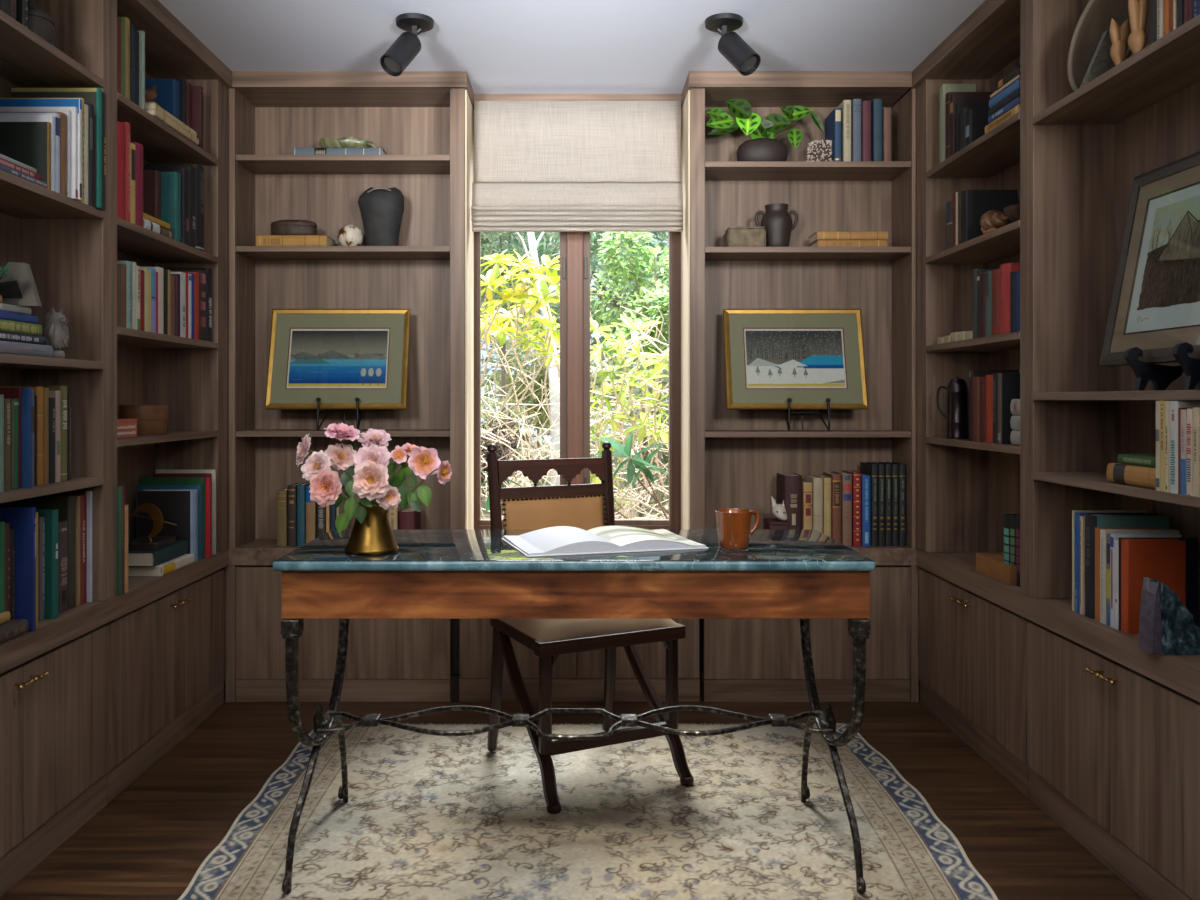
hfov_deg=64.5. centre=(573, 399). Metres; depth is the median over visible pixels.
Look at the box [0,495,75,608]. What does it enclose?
book
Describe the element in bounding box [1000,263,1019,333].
book
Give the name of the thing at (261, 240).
book
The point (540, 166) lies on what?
roman shade
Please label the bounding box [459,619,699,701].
base cabinet
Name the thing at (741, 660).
base cabinet
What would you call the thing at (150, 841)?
floor
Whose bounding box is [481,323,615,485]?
broadleaf tree
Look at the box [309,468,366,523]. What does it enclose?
rose
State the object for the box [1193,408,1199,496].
book
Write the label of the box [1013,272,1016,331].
book
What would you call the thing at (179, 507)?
book
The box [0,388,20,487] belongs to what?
book
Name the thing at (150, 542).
brass ornament
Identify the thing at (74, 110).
book
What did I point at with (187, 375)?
bookcase
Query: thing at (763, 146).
potted plant
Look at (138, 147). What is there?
book
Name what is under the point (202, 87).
book
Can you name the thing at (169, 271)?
book
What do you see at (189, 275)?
book
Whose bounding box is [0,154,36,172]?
book
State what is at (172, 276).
book
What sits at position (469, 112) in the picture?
trim
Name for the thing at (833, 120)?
book
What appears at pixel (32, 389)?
book
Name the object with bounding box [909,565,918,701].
trim
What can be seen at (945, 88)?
book
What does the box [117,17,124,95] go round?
book
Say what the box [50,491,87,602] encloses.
book
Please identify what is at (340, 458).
rose
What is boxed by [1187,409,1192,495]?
book
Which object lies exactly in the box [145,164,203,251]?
book
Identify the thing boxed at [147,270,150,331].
book
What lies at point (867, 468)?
book
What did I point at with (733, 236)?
box
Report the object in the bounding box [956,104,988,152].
book
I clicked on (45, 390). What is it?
book
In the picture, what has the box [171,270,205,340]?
book
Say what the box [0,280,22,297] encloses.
picture
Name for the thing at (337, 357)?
framed print
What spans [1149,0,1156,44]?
book
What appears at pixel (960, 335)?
block
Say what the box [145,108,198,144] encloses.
book
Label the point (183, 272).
book
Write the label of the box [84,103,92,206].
book
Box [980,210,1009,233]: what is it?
conch shell
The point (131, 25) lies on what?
book
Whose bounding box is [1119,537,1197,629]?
book
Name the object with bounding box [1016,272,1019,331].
book
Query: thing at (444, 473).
rose
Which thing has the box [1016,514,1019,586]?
book
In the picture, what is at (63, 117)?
book
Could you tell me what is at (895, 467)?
book
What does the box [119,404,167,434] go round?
wooden box
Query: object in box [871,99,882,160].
book
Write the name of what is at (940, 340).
block
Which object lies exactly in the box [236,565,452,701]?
base cabinet
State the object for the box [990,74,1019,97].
book
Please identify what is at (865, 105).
book
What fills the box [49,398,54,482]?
book
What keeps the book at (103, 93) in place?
on the bookcase at (64, 241)
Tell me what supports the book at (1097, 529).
on the countertop
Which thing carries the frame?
on the book at (3, 307)
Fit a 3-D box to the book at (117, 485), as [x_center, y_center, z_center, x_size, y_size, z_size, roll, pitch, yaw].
[-1.423,0.413,2.805,0.190,0.320,0.011,0,0,0]
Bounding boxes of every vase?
[345,502,398,555]
[358,187,403,245]
[755,203,797,246]
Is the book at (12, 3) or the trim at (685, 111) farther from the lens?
the trim at (685, 111)
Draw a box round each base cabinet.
[0,625,108,896]
[104,569,224,803]
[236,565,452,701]
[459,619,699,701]
[699,565,910,701]
[919,569,1032,797]
[1027,622,1199,899]
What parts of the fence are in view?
rail, post, post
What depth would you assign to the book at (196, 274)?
3.40 m
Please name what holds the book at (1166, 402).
on the bookcase at (1087, 146)
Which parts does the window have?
sash, sash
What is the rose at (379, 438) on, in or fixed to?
in the vase at (374, 536)
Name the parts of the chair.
post, rail, diagonal leg, post, rail, rail, seat, post, rail, diagonal leg, post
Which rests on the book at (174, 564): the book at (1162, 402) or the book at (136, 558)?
the book at (136, 558)
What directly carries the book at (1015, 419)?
on the book at (1015, 434)
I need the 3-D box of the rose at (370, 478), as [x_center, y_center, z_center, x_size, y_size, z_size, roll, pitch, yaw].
[-0.506,0.233,2.316,0.078,0.181,0.128,0,0,-32]
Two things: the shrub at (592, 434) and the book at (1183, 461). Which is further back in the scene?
the shrub at (592, 434)
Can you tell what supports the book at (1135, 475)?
on the bookcase at (1087, 146)
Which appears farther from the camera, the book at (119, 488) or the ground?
the ground
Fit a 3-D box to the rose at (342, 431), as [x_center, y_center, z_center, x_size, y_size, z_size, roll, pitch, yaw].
[-0.585,0.190,2.419,0.104,0.266,0.093,0,0,-27]
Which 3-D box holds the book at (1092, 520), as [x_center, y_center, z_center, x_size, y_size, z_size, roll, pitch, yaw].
[1.455,0.437,2.505,0.201,0.271,0.052,0,0,0]
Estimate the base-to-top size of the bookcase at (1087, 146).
1.839 m
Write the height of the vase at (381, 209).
0.254 m
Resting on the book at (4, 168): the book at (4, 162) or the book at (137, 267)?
the book at (4, 162)
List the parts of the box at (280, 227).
lid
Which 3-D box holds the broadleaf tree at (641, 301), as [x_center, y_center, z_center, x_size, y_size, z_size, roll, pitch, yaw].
[0.681,0.173,7.216,1.103,3.202,1.014,0,0,-11]
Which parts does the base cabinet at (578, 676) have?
door, door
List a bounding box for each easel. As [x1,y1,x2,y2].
[316,397,360,430]
[785,398,829,430]
[1124,342,1199,389]
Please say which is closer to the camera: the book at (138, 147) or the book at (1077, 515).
the book at (1077, 515)
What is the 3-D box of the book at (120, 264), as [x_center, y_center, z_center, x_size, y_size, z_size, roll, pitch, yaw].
[-1.447,-0.311,2.837,0.190,0.190,0.010,0,0,0]
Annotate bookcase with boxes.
[0,0,109,600]
[110,0,232,597]
[229,71,473,547]
[681,71,915,547]
[911,0,1026,594]
[1027,0,1199,628]
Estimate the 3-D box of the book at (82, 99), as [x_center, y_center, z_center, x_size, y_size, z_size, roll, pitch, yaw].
[-1.456,-0.681,2.595,0.234,0.285,0.015,0,0,0]
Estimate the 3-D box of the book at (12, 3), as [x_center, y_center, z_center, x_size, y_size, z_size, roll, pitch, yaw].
[-1.460,-1.018,2.335,0.170,0.213,0.028,0,0,0]
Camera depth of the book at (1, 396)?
2.26 m
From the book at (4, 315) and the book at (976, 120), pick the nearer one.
the book at (4, 315)
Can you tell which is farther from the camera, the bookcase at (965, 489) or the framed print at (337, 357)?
the framed print at (337, 357)
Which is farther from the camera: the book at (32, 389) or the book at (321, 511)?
the book at (321, 511)
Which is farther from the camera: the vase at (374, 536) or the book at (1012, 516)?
the book at (1012, 516)
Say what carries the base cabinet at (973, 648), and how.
on the floor
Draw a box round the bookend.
[1138,577,1199,654]
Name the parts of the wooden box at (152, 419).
lid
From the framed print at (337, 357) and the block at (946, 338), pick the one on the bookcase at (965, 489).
the block at (946, 338)
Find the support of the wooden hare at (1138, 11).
on the bookcase at (1087, 146)
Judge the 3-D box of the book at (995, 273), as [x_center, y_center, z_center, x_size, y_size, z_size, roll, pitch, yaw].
[1.425,-0.311,3.045,0.161,0.213,0.052,0,0,0]
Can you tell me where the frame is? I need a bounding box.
[0,262,41,305]
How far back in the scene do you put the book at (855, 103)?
3.72 m
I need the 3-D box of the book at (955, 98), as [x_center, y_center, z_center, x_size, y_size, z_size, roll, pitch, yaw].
[1.417,-0.971,3.372,0.160,0.228,0.034,0,0,0]
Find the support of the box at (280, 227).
on the book at (261, 240)
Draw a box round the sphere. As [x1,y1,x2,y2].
[338,225,362,245]
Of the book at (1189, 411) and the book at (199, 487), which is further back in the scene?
the book at (199, 487)
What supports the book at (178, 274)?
on the bookcase at (187, 375)
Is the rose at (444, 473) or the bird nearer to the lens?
the rose at (444, 473)
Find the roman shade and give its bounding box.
[471,101,682,231]
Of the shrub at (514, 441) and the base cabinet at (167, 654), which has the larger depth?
the shrub at (514, 441)
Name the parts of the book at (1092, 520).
panel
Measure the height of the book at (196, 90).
0.240 m
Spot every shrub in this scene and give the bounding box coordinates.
[481,249,625,518]
[481,397,634,455]
[481,413,544,518]
[545,306,668,518]
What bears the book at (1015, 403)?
on the book at (1015, 419)
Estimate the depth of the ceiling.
3.31 m
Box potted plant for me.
[705,99,823,160]
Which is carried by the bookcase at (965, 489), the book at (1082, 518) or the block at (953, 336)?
the block at (953, 336)
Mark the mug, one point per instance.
(733, 525)
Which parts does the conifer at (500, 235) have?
crown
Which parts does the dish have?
tail handle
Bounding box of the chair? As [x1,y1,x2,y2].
[487,441,693,813]
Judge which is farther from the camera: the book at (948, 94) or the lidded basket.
the book at (948, 94)
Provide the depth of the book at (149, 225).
3.03 m
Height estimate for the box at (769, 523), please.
0.097 m
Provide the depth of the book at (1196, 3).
2.07 m
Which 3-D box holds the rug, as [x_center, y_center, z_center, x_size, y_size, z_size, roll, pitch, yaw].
[0.043,1.168,2.195,1.976,0.009,2.490,0,0,0]
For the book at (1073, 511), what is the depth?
2.58 m
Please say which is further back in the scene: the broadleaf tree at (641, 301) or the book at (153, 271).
the broadleaf tree at (641, 301)
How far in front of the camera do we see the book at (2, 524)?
2.29 m
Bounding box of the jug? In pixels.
[937,376,968,438]
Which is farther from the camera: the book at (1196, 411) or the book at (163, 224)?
the book at (163, 224)
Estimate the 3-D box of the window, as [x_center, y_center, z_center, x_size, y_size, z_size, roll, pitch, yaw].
[0.008,-0.286,3.998,0.886,1.680,0.085,0,0,0]
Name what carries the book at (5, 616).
on the book at (13, 628)
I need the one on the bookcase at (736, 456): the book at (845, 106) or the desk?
the book at (845, 106)
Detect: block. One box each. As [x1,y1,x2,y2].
[937,337,943,343]
[944,335,949,342]
[950,332,957,341]
[957,331,967,340]
[965,331,972,339]
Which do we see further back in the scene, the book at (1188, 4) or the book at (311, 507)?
the book at (311, 507)
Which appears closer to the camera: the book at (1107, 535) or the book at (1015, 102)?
the book at (1107, 535)
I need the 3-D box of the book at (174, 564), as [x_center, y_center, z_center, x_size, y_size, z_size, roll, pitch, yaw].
[-1.435,0.556,3.212,0.200,0.032,0.255,0,0,0]
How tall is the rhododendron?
0.643 m
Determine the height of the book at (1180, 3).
0.152 m
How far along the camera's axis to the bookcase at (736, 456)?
3.92 m
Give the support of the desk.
on the rug
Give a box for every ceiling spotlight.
[380,13,433,75]
[705,13,760,75]
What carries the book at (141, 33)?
on the bookcase at (187, 375)
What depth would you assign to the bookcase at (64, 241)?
2.70 m
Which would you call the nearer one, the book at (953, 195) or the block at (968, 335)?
the block at (968, 335)
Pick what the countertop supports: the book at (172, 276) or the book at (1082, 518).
the book at (1082, 518)
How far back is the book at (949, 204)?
3.41 m
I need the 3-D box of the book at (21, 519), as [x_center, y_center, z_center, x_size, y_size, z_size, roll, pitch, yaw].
[-1.445,0.419,2.353,0.221,0.307,0.011,0,0,0]
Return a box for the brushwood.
[481,374,668,518]
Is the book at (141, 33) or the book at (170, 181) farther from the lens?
the book at (170, 181)
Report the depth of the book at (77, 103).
2.55 m
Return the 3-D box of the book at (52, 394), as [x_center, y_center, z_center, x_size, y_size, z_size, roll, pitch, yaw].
[-1.465,0.097,2.529,0.190,0.243,0.022,0,0,0]
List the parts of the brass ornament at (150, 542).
rod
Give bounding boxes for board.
[1080,30,1130,87]
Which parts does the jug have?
handle, lid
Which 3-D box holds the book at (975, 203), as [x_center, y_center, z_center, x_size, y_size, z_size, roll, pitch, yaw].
[1.435,-0.629,3.287,0.180,0.186,0.044,0,0,0]
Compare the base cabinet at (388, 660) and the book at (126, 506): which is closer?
the book at (126, 506)
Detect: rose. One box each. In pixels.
[296,434,349,497]
[301,450,359,533]
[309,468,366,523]
[323,423,361,448]
[324,443,356,486]
[345,480,400,509]
[346,428,391,502]
[352,459,389,501]
[353,444,391,504]
[373,445,406,504]
[374,443,418,502]
[374,446,440,511]
[377,460,451,513]
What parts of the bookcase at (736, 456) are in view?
panel, cornice, shelf, shelf, shelf, panel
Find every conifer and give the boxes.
[481,232,652,500]
[484,232,668,518]
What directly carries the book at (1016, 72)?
on the book at (1016, 78)
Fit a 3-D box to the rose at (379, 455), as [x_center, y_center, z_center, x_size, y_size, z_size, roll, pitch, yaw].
[-0.503,0.216,2.360,0.092,0.213,0.064,0,0,24]
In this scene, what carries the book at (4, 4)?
on the bookcase at (64, 241)
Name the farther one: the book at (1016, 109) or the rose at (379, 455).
the book at (1016, 109)
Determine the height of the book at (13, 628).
0.033 m
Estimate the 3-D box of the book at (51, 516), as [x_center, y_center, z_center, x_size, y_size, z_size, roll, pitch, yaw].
[-1.460,0.431,2.498,0.200,0.283,0.030,0,0,0]
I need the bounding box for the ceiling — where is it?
[158,0,984,95]
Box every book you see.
[0,0,8,14]
[0,98,83,202]
[0,99,81,199]
[0,107,77,198]
[0,112,66,195]
[0,113,59,192]
[0,115,54,190]
[0,122,50,189]
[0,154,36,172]
[0,157,40,179]
[0,164,46,187]
[0,303,30,314]
[0,311,38,323]
[0,319,41,335]
[0,332,45,344]
[0,340,52,356]
[0,386,66,481]
[0,387,42,484]
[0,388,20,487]
[0,395,3,491]
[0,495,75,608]
[0,507,35,631]
[0,522,4,612]
[0,611,10,623]
[0,619,28,643]
[4,399,9,490]
[5,110,70,197]
[5,523,9,611]
[9,0,15,19]
[10,399,18,488]
[10,400,13,489]
[10,529,14,619]
[11,88,101,208]
[16,0,27,27]
[21,388,31,487]
[32,389,33,485]
[34,396,36,485]
[36,509,58,618]
[36,512,37,625]
[38,517,44,620]
[43,388,48,483]
[49,391,60,482]
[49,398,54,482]
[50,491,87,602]
[59,521,67,612]
[67,394,70,480]
[76,495,84,603]
[76,496,79,605]
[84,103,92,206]
[84,104,87,204]
[87,491,92,601]
[99,92,105,209]
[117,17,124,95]
[117,20,120,93]
[117,121,124,219]
[117,261,131,328]
[117,264,119,326]
[117,485,124,593]
[117,486,122,594]
[120,264,121,326]
[121,122,129,221]
[122,264,125,327]
[123,17,129,99]
[125,505,127,592]
[128,540,187,566]
[128,554,193,575]
[130,24,133,101]
[130,142,142,226]
[130,143,134,223]
[132,262,135,329]
[134,30,138,105]
[136,266,139,329]
[137,485,201,559]
[137,489,197,561]
[138,31,144,109]
[139,477,204,557]
[140,267,162,333]
[140,268,146,330]
[140,270,143,330]
[143,166,195,247]
[143,168,188,245]
[143,170,160,219]
[143,213,169,229]
[143,219,161,233]
[145,79,179,119]
[145,103,196,136]
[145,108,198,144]
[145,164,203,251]
[147,268,155,332]
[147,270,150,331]
[156,272,157,332]
[156,470,215,554]
[156,473,211,554]
[161,172,180,241]
[161,227,171,238]
[163,268,211,341]
[163,269,167,334]
[168,270,170,334]
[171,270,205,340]
[171,272,185,337]
[171,274,177,335]
[171,275,174,335]
[176,79,185,123]
[178,274,179,336]
[183,272,187,337]
[186,82,191,128]
[188,272,198,339]
[188,273,193,338]
[188,274,191,337]
[192,86,201,147]
[202,87,202,148]
[205,478,210,556]
[256,235,334,245]
[277,487,287,545]
[288,482,300,545]
[293,148,386,154]
[297,482,309,545]
[306,486,316,542]
[317,503,325,537]
[326,505,329,532]
[330,486,344,530]
[336,491,347,529]
[388,504,401,529]
[399,508,420,529]
[501,526,707,556]
[776,473,801,529]
[802,480,812,529]
[804,475,822,532]
[808,231,887,244]
[809,240,886,246]
[816,475,830,537]
[823,472,840,542]
[825,108,840,160]
[833,471,851,545]
[837,100,850,160]
[843,470,860,545]
[851,99,860,160]
[860,462,877,545]
[861,101,870,160]
[861,473,869,545]
[870,462,884,545]
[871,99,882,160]
[876,462,891,545]
[883,108,890,160]
[883,462,898,545]
[890,462,905,545]
[940,84,975,162]
[945,92,992,158]
[946,201,951,248]
[950,93,992,155]
[952,193,955,246]
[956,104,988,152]
[956,192,957,244]
[958,191,961,244]
[960,108,989,149]
[962,190,1017,242]
[965,110,989,145]
[969,370,1018,440]
[973,269,994,338]
[973,377,976,440]
[977,271,986,337]
[977,377,985,441]
[980,378,985,441]
[981,272,984,336]
[985,104,1019,133]
[985,271,991,336]
[986,375,992,442]
[988,88,1019,115]
[988,96,1019,122]
[989,78,1019,108]
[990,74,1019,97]
[992,269,999,335]
[993,373,997,443]
[996,66,1019,89]
[998,373,1019,443]
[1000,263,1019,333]
[1004,514,1009,564]
[1010,272,1012,332]
[1010,399,1019,414]
[1010,415,1019,429]
[1010,430,1019,444]
[1010,514,1015,564]
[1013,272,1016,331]
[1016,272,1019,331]
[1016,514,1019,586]
[1072,510,1146,610]
[1075,513,1084,612]
[1080,516,1084,614]
[1085,513,1169,618]
[1095,527,1155,621]
[1100,529,1179,623]
[1106,534,1109,625]
[1107,463,1155,488]
[1110,534,1181,627]
[1115,540,1118,629]
[1118,454,1155,467]
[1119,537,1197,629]
[1121,539,1185,633]
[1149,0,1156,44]
[1156,401,1159,490]
[1157,0,1163,39]
[1160,400,1199,491]
[1164,0,1169,35]
[1165,401,1168,491]
[1169,401,1199,493]
[1170,0,1172,31]
[1173,0,1176,29]
[1177,0,1183,27]
[1178,408,1192,493]
[1180,410,1186,494]
[1184,0,1192,22]
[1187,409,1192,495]
[1193,0,1199,17]
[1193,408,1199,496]
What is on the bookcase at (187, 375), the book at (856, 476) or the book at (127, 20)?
the book at (127, 20)
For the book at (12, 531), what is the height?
0.255 m
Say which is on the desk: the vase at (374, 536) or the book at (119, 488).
the vase at (374, 536)
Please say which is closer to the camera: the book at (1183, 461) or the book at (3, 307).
the book at (1183, 461)
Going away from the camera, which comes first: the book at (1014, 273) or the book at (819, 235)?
the book at (1014, 273)
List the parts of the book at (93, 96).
panel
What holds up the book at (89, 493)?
on the countertop
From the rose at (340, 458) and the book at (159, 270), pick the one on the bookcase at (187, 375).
the book at (159, 270)
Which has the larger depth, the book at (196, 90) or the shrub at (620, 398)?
the shrub at (620, 398)
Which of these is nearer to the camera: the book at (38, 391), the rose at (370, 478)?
the rose at (370, 478)
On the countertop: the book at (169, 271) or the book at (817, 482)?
the book at (817, 482)
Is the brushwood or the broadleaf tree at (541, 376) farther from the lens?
the broadleaf tree at (541, 376)
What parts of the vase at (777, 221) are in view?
handle, handle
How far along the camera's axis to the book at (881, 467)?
3.72 m
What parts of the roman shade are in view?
fabric panel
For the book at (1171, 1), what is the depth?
2.15 m
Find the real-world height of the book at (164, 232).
0.027 m
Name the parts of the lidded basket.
lid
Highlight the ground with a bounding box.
[481,442,668,518]
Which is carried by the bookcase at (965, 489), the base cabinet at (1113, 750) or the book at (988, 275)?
the book at (988, 275)
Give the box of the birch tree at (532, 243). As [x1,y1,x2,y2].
[515,232,559,484]
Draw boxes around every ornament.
[128,503,176,549]
[771,496,786,520]
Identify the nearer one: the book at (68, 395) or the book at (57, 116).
the book at (57, 116)
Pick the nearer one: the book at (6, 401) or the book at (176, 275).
the book at (6, 401)
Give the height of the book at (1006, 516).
0.209 m
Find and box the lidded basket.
[28,0,54,45]
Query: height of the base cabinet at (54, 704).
0.531 m
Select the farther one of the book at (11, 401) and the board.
the board
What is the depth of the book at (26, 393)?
2.36 m
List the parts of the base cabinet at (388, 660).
door, door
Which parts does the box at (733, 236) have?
lid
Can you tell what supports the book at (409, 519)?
on the countertop
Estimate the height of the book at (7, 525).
0.272 m
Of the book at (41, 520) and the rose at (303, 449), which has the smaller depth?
the rose at (303, 449)
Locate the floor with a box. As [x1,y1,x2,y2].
[0,682,1143,899]
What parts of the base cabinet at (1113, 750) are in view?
door, handle, handle, door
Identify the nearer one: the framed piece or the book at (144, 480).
the framed piece
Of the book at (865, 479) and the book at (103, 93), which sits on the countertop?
the book at (865, 479)
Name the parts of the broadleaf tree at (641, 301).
crown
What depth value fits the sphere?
3.74 m
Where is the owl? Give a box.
[41,307,69,357]
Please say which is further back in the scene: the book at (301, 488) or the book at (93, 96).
the book at (301, 488)
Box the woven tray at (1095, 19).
[1067,0,1138,90]
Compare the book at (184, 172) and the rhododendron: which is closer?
the book at (184, 172)
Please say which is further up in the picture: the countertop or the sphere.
the sphere
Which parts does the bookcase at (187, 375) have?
panel, panel, shelf, shelf, shelf, shelf, cornice, panel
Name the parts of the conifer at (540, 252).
crown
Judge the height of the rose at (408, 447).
0.214 m
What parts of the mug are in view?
handle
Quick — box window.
[474,232,680,529]
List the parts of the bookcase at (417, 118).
panel, shelf, shelf, shelf, cornice, panel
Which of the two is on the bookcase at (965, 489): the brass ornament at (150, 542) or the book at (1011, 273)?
the book at (1011, 273)
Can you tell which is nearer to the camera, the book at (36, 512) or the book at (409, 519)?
the book at (36, 512)
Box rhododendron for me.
[481,433,668,518]
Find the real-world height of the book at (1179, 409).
0.189 m
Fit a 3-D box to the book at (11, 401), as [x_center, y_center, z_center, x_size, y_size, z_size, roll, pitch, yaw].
[-1.465,0.109,2.322,0.190,0.220,0.009,0,0,0]
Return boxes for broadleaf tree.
[481,232,668,495]
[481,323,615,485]
[590,232,668,516]
[590,232,668,517]
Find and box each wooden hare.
[1110,19,1129,64]
[1128,0,1148,53]
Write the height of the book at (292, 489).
0.237 m
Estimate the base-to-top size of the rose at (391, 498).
0.125 m
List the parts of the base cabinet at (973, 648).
door, handle, handle, door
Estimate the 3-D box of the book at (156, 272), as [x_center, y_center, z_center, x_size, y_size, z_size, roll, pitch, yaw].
[-1.447,-0.316,3.085,0.190,0.200,0.016,0,0,0]
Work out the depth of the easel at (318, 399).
3.70 m
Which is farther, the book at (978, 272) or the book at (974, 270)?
the book at (974, 270)
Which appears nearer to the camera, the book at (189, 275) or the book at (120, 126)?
the book at (120, 126)
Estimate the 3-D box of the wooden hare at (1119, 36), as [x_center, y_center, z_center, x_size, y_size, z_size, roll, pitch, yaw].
[1.352,-0.881,2.353,0.045,0.127,0.037,0,0,27]
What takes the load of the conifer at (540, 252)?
on the ground
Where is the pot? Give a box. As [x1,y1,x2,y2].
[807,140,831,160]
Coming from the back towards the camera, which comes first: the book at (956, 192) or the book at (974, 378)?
the book at (956, 192)
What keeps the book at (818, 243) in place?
on the bookcase at (736, 456)
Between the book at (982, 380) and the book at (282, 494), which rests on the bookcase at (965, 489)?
the book at (982, 380)
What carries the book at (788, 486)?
on the countertop
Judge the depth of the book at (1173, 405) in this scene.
2.10 m
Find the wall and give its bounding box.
[221,96,922,681]
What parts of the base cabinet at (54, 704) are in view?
door, handle, handle, door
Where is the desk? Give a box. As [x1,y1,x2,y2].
[272,530,875,893]
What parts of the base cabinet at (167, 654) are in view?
door, handle, handle, door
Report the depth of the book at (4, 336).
2.33 m
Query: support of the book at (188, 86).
on the bookcase at (187, 375)
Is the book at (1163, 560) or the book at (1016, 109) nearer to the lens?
the book at (1163, 560)
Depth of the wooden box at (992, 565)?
3.05 m
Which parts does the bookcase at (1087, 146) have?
panel, shelf, shelf, shelf, panel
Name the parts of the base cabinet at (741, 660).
door, door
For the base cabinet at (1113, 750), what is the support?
on the floor
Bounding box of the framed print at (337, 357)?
[264,309,410,409]
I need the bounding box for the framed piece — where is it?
[1099,151,1199,366]
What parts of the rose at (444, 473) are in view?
stem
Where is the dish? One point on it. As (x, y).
(344, 142)
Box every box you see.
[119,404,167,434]
[270,220,317,234]
[723,227,765,246]
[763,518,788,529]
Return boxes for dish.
[319,137,375,147]
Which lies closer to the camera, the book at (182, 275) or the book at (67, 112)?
the book at (67, 112)
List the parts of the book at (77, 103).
panel, panel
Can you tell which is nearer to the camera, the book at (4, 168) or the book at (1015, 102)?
the book at (4, 168)
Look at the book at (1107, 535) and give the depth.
2.41 m
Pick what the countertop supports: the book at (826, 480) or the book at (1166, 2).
the book at (826, 480)
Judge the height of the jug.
0.224 m
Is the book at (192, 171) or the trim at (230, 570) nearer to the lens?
the book at (192, 171)
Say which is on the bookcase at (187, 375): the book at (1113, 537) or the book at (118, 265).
the book at (118, 265)
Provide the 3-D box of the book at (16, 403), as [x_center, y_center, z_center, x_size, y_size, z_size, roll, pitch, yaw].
[-1.465,0.108,2.337,0.190,0.222,0.018,0,0,0]
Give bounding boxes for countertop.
[0,538,1199,701]
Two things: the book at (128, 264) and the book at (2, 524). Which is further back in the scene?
the book at (128, 264)
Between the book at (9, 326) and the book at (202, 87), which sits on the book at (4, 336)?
the book at (9, 326)
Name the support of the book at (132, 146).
on the bookcase at (187, 375)
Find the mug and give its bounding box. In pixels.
[715,508,759,548]
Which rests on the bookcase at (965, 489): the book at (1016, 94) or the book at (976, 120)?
the book at (976, 120)
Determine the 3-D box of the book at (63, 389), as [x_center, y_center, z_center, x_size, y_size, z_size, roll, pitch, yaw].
[-1.465,0.090,2.559,0.191,0.257,0.034,0,0,0]
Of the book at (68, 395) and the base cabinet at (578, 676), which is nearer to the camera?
the book at (68, 395)
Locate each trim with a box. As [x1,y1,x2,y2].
[225,565,236,701]
[451,619,459,701]
[465,90,473,529]
[473,94,681,108]
[681,90,689,529]
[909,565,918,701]
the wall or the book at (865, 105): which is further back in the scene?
the wall
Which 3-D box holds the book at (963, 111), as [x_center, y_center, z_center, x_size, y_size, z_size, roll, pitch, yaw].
[1.417,-0.930,3.284,0.160,0.146,0.045,0,0,0]
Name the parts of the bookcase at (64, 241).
panel, shelf, shelf, shelf, shelf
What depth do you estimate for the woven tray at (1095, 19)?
2.53 m
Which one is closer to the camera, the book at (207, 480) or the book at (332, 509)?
the book at (207, 480)
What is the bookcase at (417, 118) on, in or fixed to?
on the countertop
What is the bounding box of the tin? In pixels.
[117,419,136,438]
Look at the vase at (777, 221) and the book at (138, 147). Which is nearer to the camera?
the book at (138, 147)
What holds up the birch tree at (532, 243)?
on the ground
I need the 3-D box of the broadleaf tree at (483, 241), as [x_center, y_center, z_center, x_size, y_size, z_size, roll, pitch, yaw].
[-0.092,-1.089,17.117,8.212,6.046,2.365,0,0,6]
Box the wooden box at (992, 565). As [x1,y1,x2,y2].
[976,553,1016,585]
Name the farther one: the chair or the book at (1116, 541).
the chair
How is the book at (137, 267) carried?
on the bookcase at (187, 375)
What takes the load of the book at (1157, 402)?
on the bookcase at (1087, 146)
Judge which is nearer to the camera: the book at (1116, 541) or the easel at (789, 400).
the book at (1116, 541)
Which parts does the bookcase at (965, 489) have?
panel, cornice, shelf, shelf, shelf, shelf, panel, panel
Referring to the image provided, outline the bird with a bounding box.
[145,85,160,106]
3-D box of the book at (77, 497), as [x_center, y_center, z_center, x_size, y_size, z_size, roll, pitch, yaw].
[-1.475,0.421,2.651,0.190,0.304,0.018,0,0,0]
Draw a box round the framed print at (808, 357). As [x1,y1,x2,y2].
[723,309,868,409]
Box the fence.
[481,430,529,498]
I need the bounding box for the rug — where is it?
[178,722,998,899]
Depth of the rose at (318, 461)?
2.35 m
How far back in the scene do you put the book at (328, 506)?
3.72 m
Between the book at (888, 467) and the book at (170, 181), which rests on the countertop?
the book at (888, 467)
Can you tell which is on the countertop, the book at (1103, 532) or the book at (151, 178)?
the book at (1103, 532)
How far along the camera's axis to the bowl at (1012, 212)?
2.91 m
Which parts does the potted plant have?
pot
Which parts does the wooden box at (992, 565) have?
sliding lid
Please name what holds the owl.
on the bookcase at (64, 241)
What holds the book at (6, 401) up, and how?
on the bookcase at (64, 241)
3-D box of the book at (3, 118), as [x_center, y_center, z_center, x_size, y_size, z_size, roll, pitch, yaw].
[-1.425,-0.635,2.447,0.170,0.194,0.016,0,0,0]
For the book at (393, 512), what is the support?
on the countertop
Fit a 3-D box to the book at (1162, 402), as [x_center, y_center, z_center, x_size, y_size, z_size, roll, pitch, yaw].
[1.400,0.103,2.140,0.151,0.207,0.016,0,0,0]
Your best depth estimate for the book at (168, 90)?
3.35 m
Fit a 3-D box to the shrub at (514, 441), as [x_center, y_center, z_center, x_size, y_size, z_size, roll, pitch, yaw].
[-0.542,0.934,6.410,0.707,1.680,0.548,0,0,0]
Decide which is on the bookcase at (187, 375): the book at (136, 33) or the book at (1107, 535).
the book at (136, 33)
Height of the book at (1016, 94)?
0.021 m

